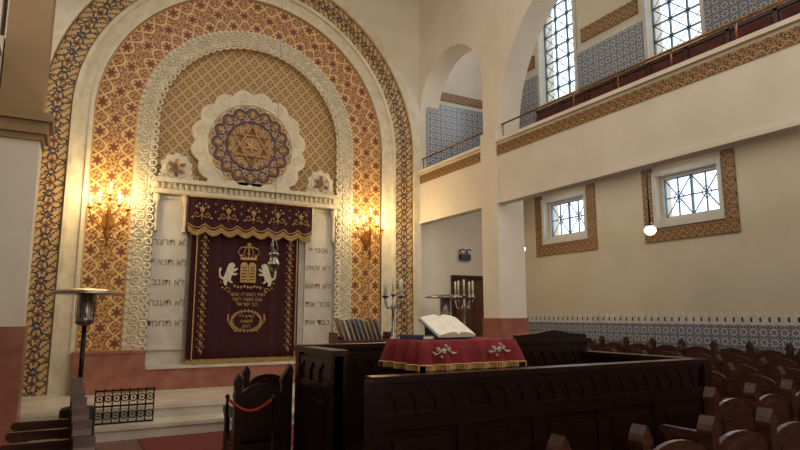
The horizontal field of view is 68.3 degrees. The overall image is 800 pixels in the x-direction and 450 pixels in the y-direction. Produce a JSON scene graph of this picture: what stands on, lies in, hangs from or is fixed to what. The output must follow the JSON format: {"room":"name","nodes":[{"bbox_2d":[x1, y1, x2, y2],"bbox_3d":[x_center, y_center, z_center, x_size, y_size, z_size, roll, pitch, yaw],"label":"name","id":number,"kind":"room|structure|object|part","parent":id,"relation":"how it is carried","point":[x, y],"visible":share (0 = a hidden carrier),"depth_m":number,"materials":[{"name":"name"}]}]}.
{"room":"house of worship","nodes":[
{"label":"house of worship","id":0,"kind":"room"},
{"bbox_2d":[0,0,9,86],"bbox_3d":[-3.506,-2.838,2.603,2.195,9.599,15.150,5,-10,-29],"label":"wall","id":1,"kind":"structure","parent":0,"point":[4,4],"depth_m":7.33,"materials":[{"name":"beige paint"}]},
{"bbox_2d":[0,0,55,445],"bbox_3d":[-4.704,-2.082,7.547,0.600,9.600,0.700,5,-10,-29],"label":"wall","id":2,"kind":"structure","parent":0,"point":[26,128],"depth_m":7.12,"materials":[{"name":"beige paint"}]},
{"bbox_2d":[95,439,292,449],"bbox_3d":[0.748,2.387,4.363,12.960,0.200,16.050,5,-10,-29],"label":"floor","id":3,"kind":"structure","parent":0,"point":[132,444],"depth_m":7.33,"materials":[{"name":"brown wood"}]},
{"bbox_2d":[0,377,95,449],"bbox_3d":[-2.375,1.679,3.848,0.520,1.045,3.080,5,-10,-29],"label":"pew","id":4,"kind":"object","parent":3,"relation":"on","point":[78,431],"visible":1,"depth_m":4.34,"materials":[{"name":"brown wood"}]},
{"bbox_2d":[47,288,123,449],"bbox_3d":[-3.788,1.714,7.006,0.830,1.930,0.830,5,-10,-29],"label":"patio heater","id":5,"kind":"object","parent":3,"relation":"on","point":[86,307],"visible":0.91,"depth_m":7.01,"materials":[{"name":"metal"}]},
{"bbox_2d":[19,383,294,442],"bbox_3d":[-2.382,2.923,9.690,7.050,0.352,2.459,5,-10,-29],"label":"steps","id":6,"kind":"structure","parent":3,"relation":"on","point":[193,410],"depth_m":8.27,"materials":[{"name":"white stone"}]},
{"bbox_2d":[94,386,154,425],"bbox_3d":[-3.692,2.419,7.912,0.736,0.460,0.024,5,-10,-29],"label":"iron gate","id":7,"kind":"object","parent":6,"relation":"on","point":[138,388],"visible":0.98,"depth_m":7.90,"materials":[{"name":"black metal"}]},
{"bbox_2d":[22,0,421,396],"bbox_3d":[-2.818,-1.290,11.433,7.520,8.510,0.540,5,-10,-29],"label":"wall","id":8,"kind":"structure","parent":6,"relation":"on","point":[162,102],"depth_m":11.08,"materials":[{"name":"beige paint"}]},
{"bbox_2d":[87,183,129,246],"bbox_3d":[-4.965,-0.167,10.046,0.670,1.110,0.251,5,-10,-29],"label":"candelabra","id":9,"kind":"object","parent":8,"relation":"attached to","point":[107,222],"visible":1,"depth_m":9.97,"materials":[{"name":"gold metal"}]},
{"bbox_3d":[-2.849,-0.837,11.421,3.600,0.790,0.310,5,-10,-29],"label":"cornice","id":10,"kind":"part","parent":8,"relation":"part of","materials":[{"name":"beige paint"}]},
{"bbox_2d":[185,194,312,364],"bbox_3d":[-2.831,1.040,11.049,2.343,2.997,0.375,5,-10,-29],"label":"curtain","id":11,"kind":"object","parent":8,"relation":"attached to","point":[237,311],"visible":1,"depth_m":10.93,"materials":[{"name":"red fabric"}]},
{"bbox_2d":[185,229,298,361],"bbox_3d":[-2.871,1.224,10.972,2.030,2.500,0.068,5,-10,-29],"label":"drape","id":12,"kind":"object","parent":11,"relation":"hanging from","point":[237,311],"depth_m":10.90,"materials":[{"name":"red fabric"}]},
{"bbox_2d":[356,208,384,259],"bbox_3d":[-0.662,0.194,12.404,0.670,1.110,0.251,5,-10,-29],"label":"candelabra","id":13,"kind":"object","parent":8,"relation":"attached to","point":[366,239],"visible":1,"depth_m":12.34,"materials":[{"name":"gold metal"}]},
{"bbox_2d":[138,424,293,449],"bbox_3d":[-1.925,2.803,7.779,2.700,0.012,1.260,5,-10,-29],"label":"carpet","id":14,"kind":"object","parent":3,"relation":"on","point":[207,440],"visible":0.25,"depth_m":7.51,"materials":[{"name":"red carpet"}]},
{"bbox_2d":[224,394,275,449],"bbox_3d":[-1.332,1.952,5.189,0.611,0.910,0.197,0,-9,3],"label":"rope barrier","id":15,"kind":"object","parent":3,"relation":"on","point":[227,396],"visible":1,"depth_m":5.22,"materials":[{"name":"fabric"}]},
{"bbox_2d":[222,371,289,449],"bbox_3d":[-1.461,1.994,5.908,0.540,1.045,0.520,5,-10,-29],"label":"chair","id":16,"kind":"object","parent":3,"relation":"on","point":[253,427],"visible":0.94,"depth_m":5.72,"materials":[{"name":"brown wood"}]},
{"bbox_2d":[232,363,293,449],"bbox_3d":[-1.609,2.137,6.845,0.580,1.045,0.520,5,-10,-29],"label":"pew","id":17,"kind":"object","parent":3,"relation":"on","point":[273,379],"visible":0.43,"depth_m":6.71,"materials":[{"name":"brown wood"}]},
{"bbox_2d":[425,294,465,314],"bbox_3d":[0.907,2.389,11.710,0.830,2.020,0.830,5,-10,-29],"label":"patio heater","id":18,"kind":"object","parent":3,"relation":"on","point":[445,299],"visible":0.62,"depth_m":11.74,"materials":[{"name":"metal"}]},
{"bbox_2d":[293,330,712,449],"bbox_3d":[0.989,1.810,5.942,4.290,1.420,1.785,5,-10,-29],"label":"bimah","id":19,"kind":"object","parent":3,"relation":"on","point":[344,400],"visible":0.87,"depth_m":5.28,"materials":[{"name":"brown wood"}]},
{"bbox_2d":[329,317,390,343],"bbox_3d":[-0.747,2.380,11.327,1.200,1.217,0.340,5,-10,-29],"label":"rack","id":20,"kind":"object","parent":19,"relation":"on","point":[355,330],"visible":0.23,"depth_m":11.30,"materials":[{"name":"brown wood"}]},
{"bbox_2d":[382,277,404,341],"bbox_3d":[-0.074,0.918,6.422,0.232,0.705,0.232,1,-9,-7],"label":"candelabra","id":21,"kind":"object","parent":19,"relation":"on","point":[393,306],"visible":0.95,"depth_m":6.39,"materials":[{"name":"silver metal"}]},
{"bbox_2d":[379,337,526,373],"bbox_3d":[0.469,1.576,5.308,1.153,1.089,0.714,5,-10,-29],"label":"tablecloth","id":22,"kind":"object","parent":19,"relation":"on","point":[404,355],"visible":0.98,"depth_m":5.12,"materials":[{"name":"red fabric"}]},
{"bbox_2d":[400,334,436,339],"bbox_3d":[0.167,0.995,5.239,0.280,0.036,0.200,-8,-12,43],"label":"closed book","id":23,"kind":"object","parent":22,"relation":"on","point":[412,336],"visible":0.93,"depth_m":5.15,"materials":[{"name":"paper"}]},
{"bbox_2d":[418,315,475,338],"bbox_3d":[0.435,0.923,5.369,0.437,0.215,0.316,6,-11,-34],"label":"open book","id":24,"kind":"object","parent":22,"relation":"on","point":[442,326],"visible":0.99,"depth_m":5.31,"materials":[{"name":"white paper"}]},
{"bbox_2d":[453,279,475,325],"bbox_3d":[0.748,0.987,6.873,0.232,0.705,0.232,1,-9,-7],"label":"candelabra","id":25,"kind":"object","parent":19,"relation":"on","point":[463,307],"visible":0.87,"depth_m":6.86,"materials":[{"name":"silver metal"}]},
{"bbox_2d":[546,407,799,449],"bbox_3d":[2.598,1.695,3.951,4.560,1.045,0.520,5,-10,-29],"label":"pew","id":26,"kind":"object","parent":3,"relation":"on","point":[770,436],"visible":1,"depth_m":3.33,"materials":[{"name":"brown wood"}]},
{"bbox_2d":[587,336,796,362],"bbox_3d":[4.174,2.535,10.003,0.520,1.215,6.800,5,-10,-29],"label":"pew","id":27,"kind":"object","parent":3,"relation":"on","point":[789,349],"visible":0.16,"depth_m":9.32,"materials":[{"name":"brown wood"}]},
{"bbox_2d":[587,347,799,392],"bbox_3d":[3.464,2.296,8.080,0.520,1.105,4.000,5,-10,-29],"label":"pew","id":28,"kind":"object","parent":3,"relation":"on","point":[791,374],"visible":0.15,"depth_m":7.11,"materials":[{"name":"brown wood"}]},
{"bbox_2d":[588,340,799,371],"bbox_3d":[4.008,2.352,8.643,0.520,1.165,4.560,5,-10,-29],"label":"pew","id":29,"kind":"object","parent":3,"relation":"on","point":[773,363],"visible":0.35,"depth_m":8.20,"materials":[{"name":"brown wood"}]},
{"bbox_2d":[659,379,799,440],"bbox_3d":[3.280,1.895,5.262,2.240,1.045,0.520,5,-10,-29],"label":"pew","id":30,"kind":"object","parent":3,"relation":"on","point":[731,414],"visible":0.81,"depth_m":4.82,"materials":[{"name":"brown wood"}]},
{"bbox_2d":[712,363,785,402],"bbox_3d":[3.034,2.221,7.457,0.520,1.065,3.320,5,-10,-29],"label":"pew","id":31,"kind":"object","parent":3,"relation":"on","point":[729,386],"visible":0.19,"depth_m":6.55,"materials":[{"name":"brown wood"}]},
{"bbox_2d":[5,0,482,334],"bbox_3d":[-2.966,-1.443,11.726,12.160,9.600,0.530,5,-10,-29],"label":"wall","id":32,"kind":"structure","parent":0,"point":[458,118],"depth_m":13.61,"materials":[{"name":"paint"}]},
{"bbox_2d":[459,249,470,260],"bbox_3d":[1.497,0.680,13.566,0.300,0.259,0.115,5,-10,-29],"label":"emergency light","id":33,"kind":"object","parent":32,"relation":"attached to","point":[462,256],"visible":1,"depth_m":13.52,"materials":[{"name":"black plastic"}]},
{"bbox_2d":[451,275,483,336],"bbox_3d":[1.666,2.403,13.389,1.100,2.500,0.128,5,-10,-29],"label":"door","id":34,"kind":"structure","parent":32,"relation":"in","point":[474,316],"depth_m":13.45,"materials":[{"name":"brown wood"}]},
{"bbox_2d":[418,0,799,338],"bbox_3d":[5.078,-2.119,7.307,2.355,9.599,15.150,5,-10,-29],"label":"wall","id":35,"kind":"structure","parent":0,"point":[743,90],"depth_m":9.84,"materials":[{"name":"beige paint"}]},
{"bbox_2d":[422,0,785,168],"bbox_3d":[3.796,-2.247,7.521,0.036,0.318,13.530,5,-10,-29],"label":"gallery railing","id":36,"kind":"object","parent":35,"relation":"on","point":[779,1],"visible":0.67,"depth_m":8.34,"materials":[{"name":"gold metal"}]},
{"bbox_2d":[644,169,656,234],"bbox_3d":[3.938,-0.532,9.380,0.190,1.410,0.190,5,-10,-29],"label":"pendant lamp","id":37,"kind":"object","parent":35,"relation":"hanging from","point":[649,229],"visible":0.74,"depth_m":9.28,"materials":[{"name":"glass"}]},
{"bbox_2d":[536,0,799,121],"bbox_3d":[3.976,-1.966,9.008,1.100,1.009,5.000,5,-10,-29],"label":"bench","id":38,"kind":"object","parent":35,"relation":"on","point":[790,8],"visible":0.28,"depth_m":8.48,"materials":[{"name":"brown wood"}]},
{"bbox_2d":[523,0,799,316],"bbox_3d":[6.192,-1.982,8.200,0.400,9.600,15.650,5,-10,-29],"label":"wall","id":39,"kind":"structure","parent":0,"point":[754,269],"depth_m":10.19,"materials":[{"name":"paint"}]},
{"bbox_2d":[536,0,578,109],"bbox_3d":[3.526,-4.011,13.094,0.230,2.850,1.200,5,-10,-29],"label":"window","id":40,"kind":"structure","parent":39,"relation":"in","point":[573,5],"depth_m":13.17,"materials":[{"name":"white paint"}]},
{"bbox_2d":[534,183,597,256],"bbox_3d":[3.546,-0.060,12.500,0.245,1.340,1.740,5,-10,-29],"label":"window","id":41,"kind":"structure","parent":39,"relation":"in","point":[586,240],"depth_m":12.43,"materials":[{"name":"white paint"}]},
{"bbox_2d":[519,0,799,354],"bbox_3d":[6.134,-1.080,7.720,0.030,7.430,15.115,5,-10,-29],"label":"wainscot","id":42,"kind":"structure","parent":39,"relation":"attached to","point":[623,48],"depth_m":10.74,"materials":[{"name":"tile"}]},
{"bbox_2d":[641,0,706,62],"bbox_3d":[4.913,-4.389,10.621,0.230,2.850,1.200,5,-10,-29],"label":"window","id":43,"kind":"structure","parent":39,"relation":"in","point":[700,4],"depth_m":10.71,"materials":[{"name":"white paint"}]},
{"bbox_2d":[641,148,740,242],"bbox_3d":[4.933,-0.438,10.027,0.245,1.340,1.740,5,-10,-29],"label":"window","id":44,"kind":"structure","parent":39,"relation":"in","point":[726,219],"depth_m":9.88,"materials":[{"name":"white paint"}]},
{"bbox_3d":[0.748,-7.300,5.845,12.960,0.200,16.050,5,-10,-29],"label":"ceiling","id":45,"kind":"structure","parent":0,"visible":0},
{"bbox_2d":[267,6,281,276],"bbox_3d":[-2.087,-2.788,10.245,0.200,7.390,0.200,5,-10,-29],"label":"lamp","id":46,"kind":"object","parent":45,"relation":"hanging from","point":[273,264],"visible":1,"depth_m":9.70,"materials":[{"name":"silver metal"}]}
]}

